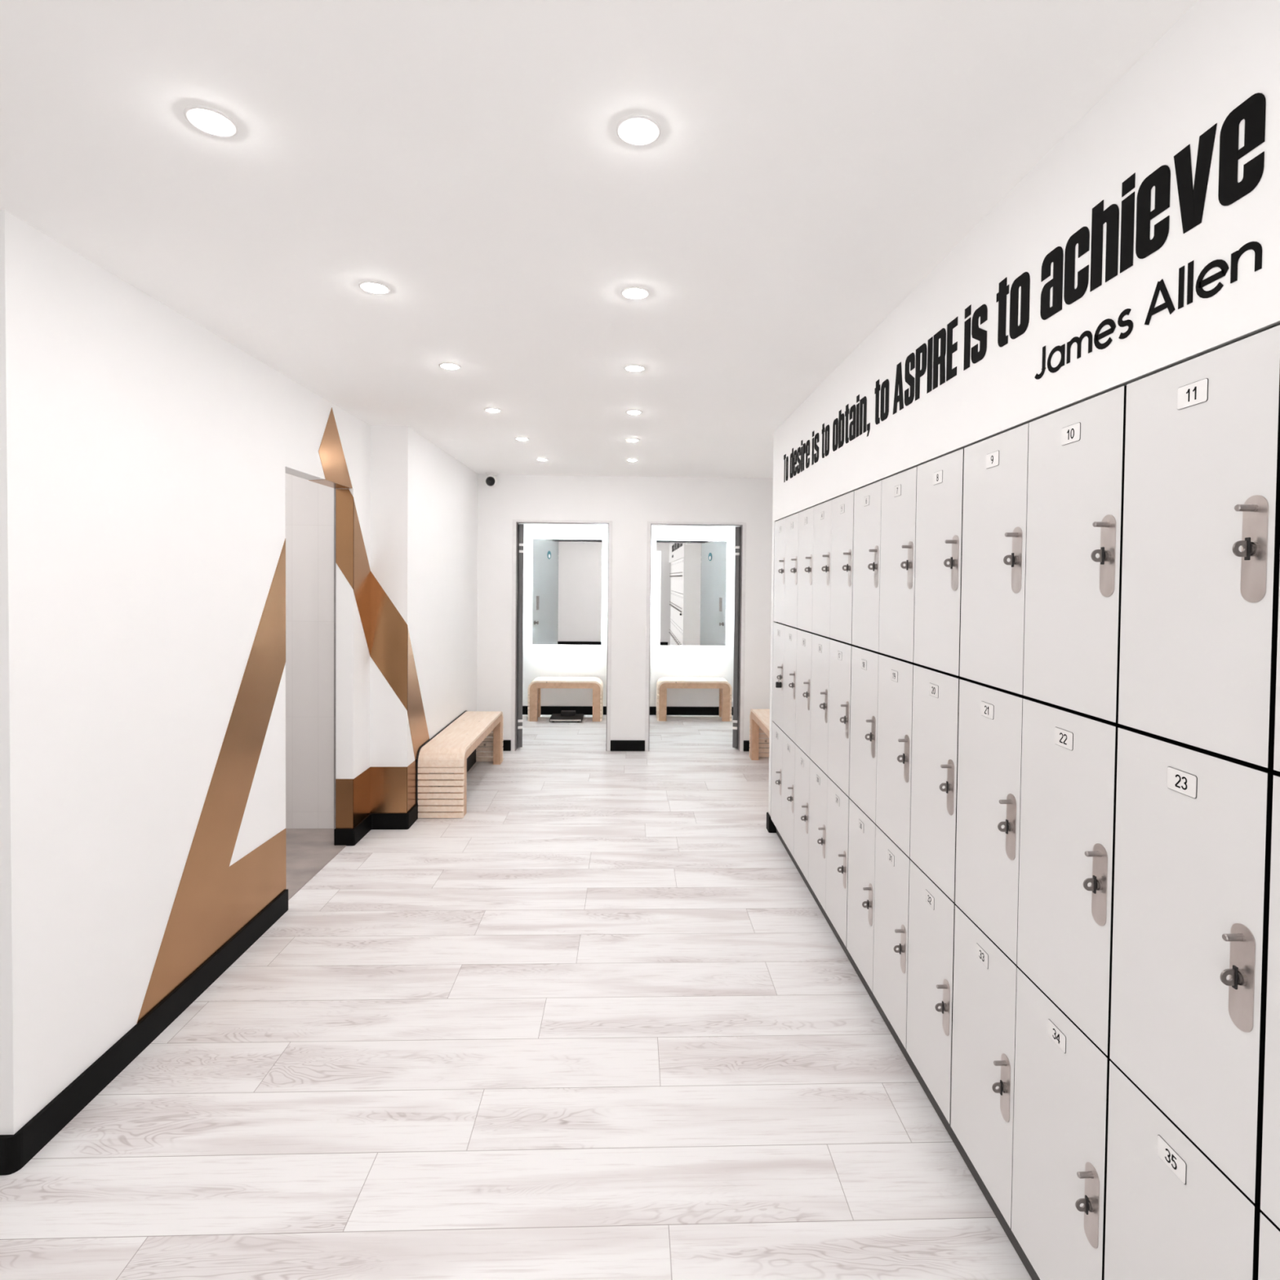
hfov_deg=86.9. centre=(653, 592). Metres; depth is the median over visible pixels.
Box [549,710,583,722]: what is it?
bathroom scale
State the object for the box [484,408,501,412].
recessed light
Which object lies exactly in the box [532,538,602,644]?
backlit mirror
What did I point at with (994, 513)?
locker
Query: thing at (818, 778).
locker
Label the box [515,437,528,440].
recessed light
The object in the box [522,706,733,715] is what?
baseboard
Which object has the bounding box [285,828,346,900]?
floor
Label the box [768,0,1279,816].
wall
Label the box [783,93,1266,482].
lettering
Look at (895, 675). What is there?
locker
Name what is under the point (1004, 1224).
plinth
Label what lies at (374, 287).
recessed light
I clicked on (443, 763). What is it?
slatted bench
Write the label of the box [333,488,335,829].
trim
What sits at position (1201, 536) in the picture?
locker
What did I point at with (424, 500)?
wall
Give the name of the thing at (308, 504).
wall
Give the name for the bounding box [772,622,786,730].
locker
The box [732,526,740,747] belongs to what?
door
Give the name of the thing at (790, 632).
locker
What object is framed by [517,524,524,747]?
door
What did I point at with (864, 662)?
locker
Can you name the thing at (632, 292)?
recessed light
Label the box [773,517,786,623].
locker
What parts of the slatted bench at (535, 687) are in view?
arch frame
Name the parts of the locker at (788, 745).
lock plate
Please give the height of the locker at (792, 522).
0.628 m
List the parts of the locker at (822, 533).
number plate, lock plate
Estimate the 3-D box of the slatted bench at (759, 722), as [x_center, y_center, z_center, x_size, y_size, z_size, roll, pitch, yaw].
[1.040,1.270,5.387,0.301,0.452,1.400,1,1,-2]
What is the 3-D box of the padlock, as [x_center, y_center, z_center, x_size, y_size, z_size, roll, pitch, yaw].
[0.741,0.527,3.987,0.034,0.065,0.021,1,1,-2]
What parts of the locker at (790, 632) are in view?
lock plate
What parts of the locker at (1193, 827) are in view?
number plate, lock plate, lock knob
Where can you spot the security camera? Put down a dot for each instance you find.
(491, 480)
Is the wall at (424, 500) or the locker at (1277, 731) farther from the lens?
the wall at (424, 500)
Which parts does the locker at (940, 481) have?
number plate, lock knob, lock plate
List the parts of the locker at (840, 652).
number plate, lock plate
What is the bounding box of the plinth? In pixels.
[776,828,1039,1279]
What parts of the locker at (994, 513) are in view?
number plate, lock knob, lock plate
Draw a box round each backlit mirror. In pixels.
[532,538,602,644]
[654,540,727,645]
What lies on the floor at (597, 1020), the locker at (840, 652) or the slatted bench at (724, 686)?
the slatted bench at (724, 686)
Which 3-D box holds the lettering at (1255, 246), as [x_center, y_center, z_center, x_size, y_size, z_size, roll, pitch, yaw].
[0.864,-0.502,1.240,0.001,0.073,0.544,1,1,-2]
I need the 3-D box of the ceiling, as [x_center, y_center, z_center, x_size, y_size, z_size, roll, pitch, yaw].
[-0.802,-1.065,3.292,5.600,0.100,9.280,1,1,-2]
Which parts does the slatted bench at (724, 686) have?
arch frame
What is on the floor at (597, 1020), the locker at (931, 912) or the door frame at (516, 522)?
the locker at (931, 912)
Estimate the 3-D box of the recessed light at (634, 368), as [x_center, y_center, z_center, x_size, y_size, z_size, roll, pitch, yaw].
[-0.083,-0.997,3.008,0.095,0.010,0.095,1,1,-2]
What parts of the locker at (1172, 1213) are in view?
number plate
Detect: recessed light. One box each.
[183,105,238,137]
[358,280,390,294]
[439,362,461,369]
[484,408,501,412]
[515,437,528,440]
[536,457,547,461]
[615,114,661,145]
[621,286,649,299]
[623,364,644,372]
[625,409,642,414]
[626,438,639,441]
[626,458,638,461]
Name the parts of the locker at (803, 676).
number plate, lock plate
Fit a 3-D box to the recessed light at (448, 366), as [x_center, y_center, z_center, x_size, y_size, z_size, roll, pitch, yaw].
[-0.905,-1.005,3.007,0.095,0.010,0.095,1,1,-2]
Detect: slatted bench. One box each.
[416,710,503,817]
[527,676,603,721]
[656,677,732,721]
[749,708,769,759]
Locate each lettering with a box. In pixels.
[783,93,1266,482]
[1034,241,1262,379]
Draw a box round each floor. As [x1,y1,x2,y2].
[0,714,1031,1279]
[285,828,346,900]
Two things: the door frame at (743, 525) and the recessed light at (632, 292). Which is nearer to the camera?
the recessed light at (632, 292)
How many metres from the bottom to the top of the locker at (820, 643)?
0.625 m
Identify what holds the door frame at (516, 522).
attached to the wall at (629, 502)
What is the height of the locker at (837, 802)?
0.622 m
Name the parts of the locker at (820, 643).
number plate, lock plate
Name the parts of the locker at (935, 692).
number plate, lock knob, lock plate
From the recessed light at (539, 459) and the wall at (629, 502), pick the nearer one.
the recessed light at (539, 459)
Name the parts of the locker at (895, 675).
number plate, lock knob, lock plate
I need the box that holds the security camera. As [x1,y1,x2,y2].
[484,472,497,487]
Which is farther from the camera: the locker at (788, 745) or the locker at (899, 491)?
the locker at (788, 745)
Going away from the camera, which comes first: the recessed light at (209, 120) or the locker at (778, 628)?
the recessed light at (209, 120)
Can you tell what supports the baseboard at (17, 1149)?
attached to the wall at (146, 455)
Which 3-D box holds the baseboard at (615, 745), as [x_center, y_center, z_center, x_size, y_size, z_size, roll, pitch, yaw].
[-0.216,1.414,6.251,2.791,0.100,0.012,1,1,-2]
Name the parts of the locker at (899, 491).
number plate, lock knob, lock plate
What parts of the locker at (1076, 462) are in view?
number plate, lock plate, lock knob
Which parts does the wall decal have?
foil panel, foil panel, foil panel, foil panel, foil panel, foil panel, foil panel, foil panel, foil panel, foil panel, foil panel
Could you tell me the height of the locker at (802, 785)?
0.622 m
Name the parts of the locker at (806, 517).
number plate, lock plate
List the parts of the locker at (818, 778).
number plate, lock plate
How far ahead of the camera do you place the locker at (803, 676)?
3.49 m
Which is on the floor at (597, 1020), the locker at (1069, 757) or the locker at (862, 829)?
the locker at (862, 829)
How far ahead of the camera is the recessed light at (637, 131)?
1.40 m
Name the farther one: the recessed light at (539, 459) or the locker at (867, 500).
the recessed light at (539, 459)
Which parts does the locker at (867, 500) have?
number plate, lock plate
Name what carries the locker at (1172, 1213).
on the floor at (597, 1020)
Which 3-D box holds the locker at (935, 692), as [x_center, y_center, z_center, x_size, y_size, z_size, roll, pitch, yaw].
[1.062,0.543,2.013,0.532,0.625,0.299,1,1,-2]
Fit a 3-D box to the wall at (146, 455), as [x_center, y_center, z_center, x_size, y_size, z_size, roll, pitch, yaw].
[-2.621,0.240,3.026,1.771,2.537,2.564,1,1,-2]
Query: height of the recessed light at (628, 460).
0.010 m
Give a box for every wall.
[0,209,370,1134]
[284,472,333,828]
[369,425,478,802]
[476,474,773,751]
[519,523,740,706]
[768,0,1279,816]
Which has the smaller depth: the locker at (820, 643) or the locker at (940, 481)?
the locker at (940, 481)
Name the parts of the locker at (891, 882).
number plate, lock knob, lock plate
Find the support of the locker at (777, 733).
on the floor at (597, 1020)
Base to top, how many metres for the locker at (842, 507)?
0.628 m
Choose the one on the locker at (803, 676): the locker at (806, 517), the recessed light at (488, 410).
the locker at (806, 517)
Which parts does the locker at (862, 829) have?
number plate, lock plate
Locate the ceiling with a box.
[0,0,1198,478]
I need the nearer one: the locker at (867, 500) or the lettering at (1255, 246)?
the lettering at (1255, 246)
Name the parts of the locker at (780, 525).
lock plate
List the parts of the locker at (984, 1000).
number plate, lock knob, lock plate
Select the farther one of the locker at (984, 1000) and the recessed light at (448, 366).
the recessed light at (448, 366)
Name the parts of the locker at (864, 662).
number plate, lock plate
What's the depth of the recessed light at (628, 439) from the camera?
4.55 m
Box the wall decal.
[136,407,430,1023]
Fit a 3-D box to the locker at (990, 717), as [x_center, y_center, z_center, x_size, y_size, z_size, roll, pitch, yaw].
[1.073,0.550,1.713,0.532,0.625,0.299,1,1,-2]
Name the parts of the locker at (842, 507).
number plate, lock plate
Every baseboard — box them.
[0,888,288,1175]
[333,802,419,845]
[502,739,768,751]
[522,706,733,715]
[766,812,776,832]
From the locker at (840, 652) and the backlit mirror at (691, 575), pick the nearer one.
the locker at (840, 652)
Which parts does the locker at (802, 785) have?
lock plate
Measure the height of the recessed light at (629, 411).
0.010 m
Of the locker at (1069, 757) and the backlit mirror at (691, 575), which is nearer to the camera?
the locker at (1069, 757)
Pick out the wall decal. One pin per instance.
(215, 900)
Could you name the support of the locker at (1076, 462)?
on the locker at (1069, 757)
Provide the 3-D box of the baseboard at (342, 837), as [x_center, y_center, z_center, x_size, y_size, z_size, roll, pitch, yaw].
[-1.603,1.425,5.082,0.305,0.100,2.238,1,1,7]
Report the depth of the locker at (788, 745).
3.80 m
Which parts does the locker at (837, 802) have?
number plate, lock plate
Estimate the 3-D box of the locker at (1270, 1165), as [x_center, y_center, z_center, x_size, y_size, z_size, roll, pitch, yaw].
[1.103,0.569,0.814,0.532,0.625,0.299,1,1,-2]
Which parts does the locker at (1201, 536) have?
number plate, lock plate, lock knob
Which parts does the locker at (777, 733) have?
lock plate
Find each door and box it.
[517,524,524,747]
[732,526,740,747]
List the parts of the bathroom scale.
trim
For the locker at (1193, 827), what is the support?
on the locker at (1172, 1213)
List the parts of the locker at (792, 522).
number plate, lock plate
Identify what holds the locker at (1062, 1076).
on the floor at (597, 1020)
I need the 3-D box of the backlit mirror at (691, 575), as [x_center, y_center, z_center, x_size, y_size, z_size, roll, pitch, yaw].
[0.439,0.004,7.878,0.827,1.221,0.044,1,1,-2]
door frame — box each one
[511,519,612,751]
[644,520,746,751]
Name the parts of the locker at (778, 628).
lock plate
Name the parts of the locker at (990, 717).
number plate, lock knob, lock plate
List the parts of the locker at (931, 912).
number plate, lock knob, lock plate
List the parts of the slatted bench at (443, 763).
panel, arch frame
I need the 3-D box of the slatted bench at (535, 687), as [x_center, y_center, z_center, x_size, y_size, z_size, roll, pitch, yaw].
[-0.985,1.201,7.649,0.822,0.452,0.301,1,1,-2]
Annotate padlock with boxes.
[775,676,782,688]
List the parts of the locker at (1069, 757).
number plate, lock plate, lock knob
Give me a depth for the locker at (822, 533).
3.18 m
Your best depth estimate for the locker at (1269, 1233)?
0.94 m
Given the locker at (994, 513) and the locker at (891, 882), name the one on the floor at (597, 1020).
the locker at (891, 882)
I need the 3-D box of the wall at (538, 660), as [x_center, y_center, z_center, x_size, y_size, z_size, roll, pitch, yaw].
[-0.271,0.160,7.931,4.000,2.537,0.100,1,1,-2]
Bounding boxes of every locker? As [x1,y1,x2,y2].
[770,720,782,835]
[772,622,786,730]
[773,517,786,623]
[781,731,795,856]
[782,625,800,742]
[784,512,798,627]
[793,744,810,881]
[795,629,815,757]
[796,506,813,632]
[808,759,828,911]
[809,633,833,775]
[812,499,831,637]
[825,777,849,947]
[827,639,855,796]
[829,491,853,644]
[846,798,876,991]
[848,645,884,823]
[851,480,881,652]
[872,825,911,1048]
[875,653,919,857]
[878,466,916,662]
[906,859,956,1124]
[910,664,965,902]
[913,448,964,675]
[950,905,1018,1228]
[955,678,1031,964]
[959,422,1029,694]
[1011,967,1111,1279]
[1017,697,1126,1055]
[1022,385,1126,722]
[1104,1060,1262,1279]
[1109,726,1279,1203]
[1118,324,1279,768]
[1257,1212,1279,1279]
[1260,775,1279,1228]
[1273,567,1279,771]
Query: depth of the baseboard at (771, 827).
4.27 m
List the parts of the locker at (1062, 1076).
number plate, lock knob, lock plate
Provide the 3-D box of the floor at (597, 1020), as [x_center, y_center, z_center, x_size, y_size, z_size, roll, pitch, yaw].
[-0.818,1.528,3.013,5.400,0.001,10.036,1,1,-2]

